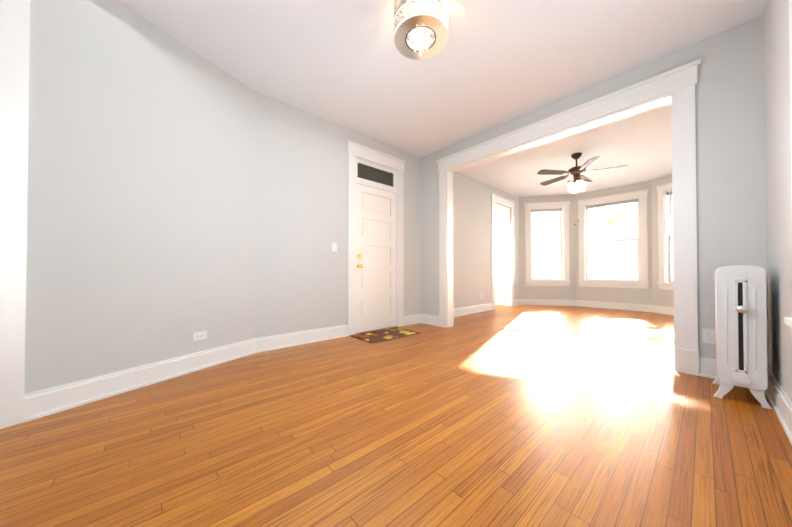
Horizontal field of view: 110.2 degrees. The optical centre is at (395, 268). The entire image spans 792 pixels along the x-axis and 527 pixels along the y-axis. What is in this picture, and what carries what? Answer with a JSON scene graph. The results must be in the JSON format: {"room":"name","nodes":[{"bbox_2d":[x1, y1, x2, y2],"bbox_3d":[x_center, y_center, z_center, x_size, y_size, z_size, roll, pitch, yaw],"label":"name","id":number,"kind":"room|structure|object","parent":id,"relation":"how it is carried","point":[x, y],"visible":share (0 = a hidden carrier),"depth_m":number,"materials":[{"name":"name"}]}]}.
{"room":"empty living room","nodes":[
{"label":"empty living room","id":0,"kind":"room"},
{"bbox_2d":[24,0,256,394],"bbox_3d":[-1.881,-0.501,2.301,0.150,2.770,1.493,0,-1,26],"label":"wall","id":1,"kind":"structure","parent":0,"point":[141,194],"depth_m":2.00,"materials":[{"name":"white paint"}]},
{"bbox_2d":[193,330,206,340],"bbox_3d":[-1.724,0.595,2.431,0.008,0.072,0.115,0,-1,26],"label":"outlet","id":2,"kind":"object","parent":1,"relation":"attached to","point":[201,335],"visible":1,"depth_m":2.43,"materials":[{"name":"white plastic"}]},
{"bbox_2d":[24,314,791,444],"bbox_3d":[0.110,0.805,2.017,3.930,0.150,3.492,1,-1,-42],"label":"baseboard","id":3,"kind":"structure","parent":1,"relation":"attached to","point":[45,402],"depth_m":2.07,"materials":[{"name":"white wood"}]},
{"bbox_2d":[256,93,518,337],"bbox_3d":[0.808,-0.470,5.098,6.300,2.770,0.150,1,-1,-42],"label":"wall","id":4,"kind":"structure","parent":0,"point":[302,214],"depth_m":3.42,"materials":[{"name":"white paint"}]},
{"bbox_2d":[332,242,336,251],"bbox_3d":[-0.792,-0.273,3.554,0.072,0.115,0.012,1,-1,-42],"label":"light switch","id":5,"kind":"object","parent":4,"relation":"attached to","point":[334,247],"visible":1,"depth_m":3.55,"materials":[{"name":"white plastic"}]},
{"bbox_2d":[355,183,396,332],"bbox_3d":[-0.269,-0.137,4.031,0.767,2.064,0.121,1,-1,-42],"label":"entry door","id":6,"kind":"structure","parent":4,"relation":"in","point":[375,266],"depth_m":4.03,"materials":[{"name":"white paint"}]},
{"bbox_2d":[346,140,405,335],"bbox_3d":[-0.314,-0.397,4.078,1.070,2.600,0.212,1,-1,-42],"label":"door frame","id":7,"kind":"structure","parent":4,"relation":"attached to","point":[370,167],"depth_m":4.00,"materials":[{"name":"white painted wood"},{"name":"dark glass"}]},
{"bbox_2d":[495,225,504,304],"bbox_3d":[2.403,-0.082,7.149,0.240,2.022,0.775,1,-1,-42],"label":"door","id":8,"kind":"structure","parent":4,"relation":"in","point":[499,264],"depth_m":6.99,"materials":[{"name":"white paint"}]},
{"bbox_2d":[491,193,514,309],"bbox_3d":[2.494,-0.369,6.579,1.110,2.600,0.192,1,-1,-42],"label":"door frame","id":9,"kind":"structure","parent":4,"relation":"attached to","point":[502,214],"depth_m":6.80,"materials":[{"name":"white wood"}]},
{"bbox_2d":[453,299,673,316],"bbox_3d":[3.309,0.837,4.880,4.356,0.150,3.506,1,-1,-42],"label":"baseboard","id":10,"kind":"structure","parent":4,"relation":"attached to","point":[461,311],"depth_m":6.16,"materials":[{"name":"white wood"}]},
{"bbox_2d":[0,305,791,526],"bbox_3d":[1.103,0.949,3.702,10.100,0.100,5.300,1,-1,-42],"label":"floor","id":11,"kind":"structure","parent":0,"point":[536,416],"depth_m":1.39,"materials":[{"name":"brown wood"}]},
{"bbox_2d":[350,327,419,342],"bbox_3d":[-0.137,0.894,3.747,0.830,0.011,0.510,1,-1,-42],"label":"doormat","id":12,"kind":"object","parent":11,"relation":"on","point":[383,335],"visible":1,"depth_m":3.70,"materials":[{"name":"multicoloured fabric"}]},
{"bbox_2d":[713,265,772,409],"bbox_3d":[2.383,0.431,1.921,0.499,0.897,0.240,1,-1,-42],"label":"radiator","id":13,"kind":"object","parent":11,"relation":"on","point":[741,325],"visible":1,"depth_m":1.79,"materials":[{"name":"white metal"}]},
{"bbox_2d":[116,0,766,196],"bbox_3d":[1.103,-1.921,3.734,10.100,0.100,5.300,1,-1,-42],"label":"ceiling","id":14,"kind":"structure","parent":0,"point":[347,64],"depth_m":2.53,"materials":[{"name":"white paint"}]},
{"bbox_2d":[394,0,447,59],"bbox_3d":[0.162,-1.651,1.814,0.350,0.482,0.350,1,-1,-42],"label":"chandelier","id":15,"kind":"object","parent":14,"relation":"hanging from","point":[432,22],"visible":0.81,"depth_m":1.78,"materials":[{"name":"silver metal"}]},
{"bbox_2d":[394,0,447,46],"bbox_3d":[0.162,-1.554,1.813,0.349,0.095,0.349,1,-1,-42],"label":"shade","id":16,"kind":"object","parent":15,"relation":"attached to","point":[444,19],"visible":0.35,"depth_m":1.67,"materials":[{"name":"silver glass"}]},
{"bbox_2d":[537,152,627,220],"bbox_3d":[2.993,-1.279,4.543,1.217,1.166,1.265,1,-1,-42],"label":"ceiling fan","id":17,"kind":"object","parent":14,"relation":"hanging from","point":[579,181],"visible":1,"depth_m":4.47,"materials":[{"name":"brown wood"}]},
{"bbox_2d":[519,195,575,299],"bbox_3d":[3.815,-0.449,7.062,1.450,2.770,0.150,0,-1,11],"label":"wall","id":18,"kind":"structure","parent":0,"point":[551,292],"depth_m":6.97,"materials":[{"name":"white paint"}]},
{"bbox_2d":[524,201,570,285],"bbox_3d":[3.828,-0.609,7.053,1.080,2.110,0.225,0,-1,11],"label":"bay window","id":19,"kind":"structure","parent":18,"relation":"in","point":[562,208],"depth_m":7.00,"materials":[{"name":"white"}]},
{"bbox_2d":[420,15,768,367],"bbox_3d":[1.631,-0.489,3.392,0.150,2.770,3.490,1,-1,-42],"label":"wall","id":20,"kind":"structure","parent":0,"point":[731,211],"depth_m":2.23,"materials":[{"name":"white paint"}]},
{"bbox_2d":[436,59,700,375],"bbox_3d":[1.654,-0.405,3.365,0.240,2.600,2.790,1,-1,-42],"label":"door frame","id":21,"kind":"structure","parent":20,"relation":"attached to","point":[675,87],"depth_m":2.46,"materials":[{"name":"white wood"}]},
{"bbox_2d":[702,328,714,343],"bbox_3d":[2.542,0.553,2.243,0.008,0.115,0.072,1,-1,-42],"label":"outlet","id":22,"kind":"object","parent":20,"relation":"attached to","point":[708,335],"visible":0.94,"depth_m":2.24,"materials":[{"name":"white plastic"}]},
{"bbox_2d":[575,181,652,304],"bbox_3d":[4.987,-0.456,6.389,0.150,2.770,1.500,1,-1,-42],"label":"wall","id":23,"kind":"structure","parent":0,"point":[626,295],"depth_m":6.21,"materials":[{"name":"white paint"}]},
{"bbox_2d":[577,189,648,288],"bbox_3d":[4.981,-0.616,6.386,0.225,2.110,1.320,1,-1,-42],"label":"bay window","id":24,"kind":"structure","parent":23,"relation":"in","point":[639,197],"depth_m":6.28,"materials":[{"name":"white"}]},
{"bbox_2d":[651,174,673,307],"bbox_3d":[5.522,-0.470,5.154,0.150,2.770,1.442,0,-1,-4],"label":"wall","id":25,"kind":"structure","parent":0,"point":[662,297],"depth_m":5.73,"materials":[{"name":"white paint"}]},
{"bbox_2d":[655,182,673,289],"bbox_3d":[5.514,-0.630,5.170,0.225,2.110,1.080,0,-1,-4],"label":"bay window","id":26,"kind":"structure","parent":25,"relation":"in","point":[665,226],"depth_m":5.55,"materials":[{"name":"white wood"}]},
{"bbox_2d":[764,0,791,401],"bbox_3d":[0.964,-0.523,0.352,5.200,2.770,0.150,1,-1,-42],"label":"wall","id":27,"kind":"structure","parent":0,"point":[778,143],"depth_m":1.70,"materials":[{"name":"white paint"}]},
{"bbox_2d":[784,0,791,327],"bbox_3d":[1.536,-0.677,0.876,1.330,2.110,0.225,1,-1,-42],"label":"window","id":28,"kind":"structure","parent":27,"relation":"in","point":[788,321],"depth_m":1.35,"materials":[{"name":"white"}]},
{"label":"outside","id":29,"kind":"structure","parent":0,"visible":0},
{"bbox_2d":[531,202,637,279],"bbox_3d":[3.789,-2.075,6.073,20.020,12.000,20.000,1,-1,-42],"label":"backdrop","id":30,"kind":"structure","parent":29,"point":[631,258],"depth_m":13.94,"materials":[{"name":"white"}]},
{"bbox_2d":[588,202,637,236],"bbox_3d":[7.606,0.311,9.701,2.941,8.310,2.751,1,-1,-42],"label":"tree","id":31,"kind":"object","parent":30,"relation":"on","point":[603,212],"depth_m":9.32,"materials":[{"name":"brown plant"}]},
{"bbox_3d":[-2.401,-0.514,1.185,0.942,2.770,0.481,1,-1,-42],"label":"wall","id":32,"kind":"structure","parent":0,"visible":0},
{"bbox_2d":[0,0,33,428],"bbox_3d":[-2.330,-0.428,1.205,0.856,2.600,0.416,1,-1,-42],"label":"door frame","id":33,"kind":"structure","parent":32,"relation":"attached to","point":[14,57],"depth_m":1.54,"materials":[{"name":"white wood"}]}
]}

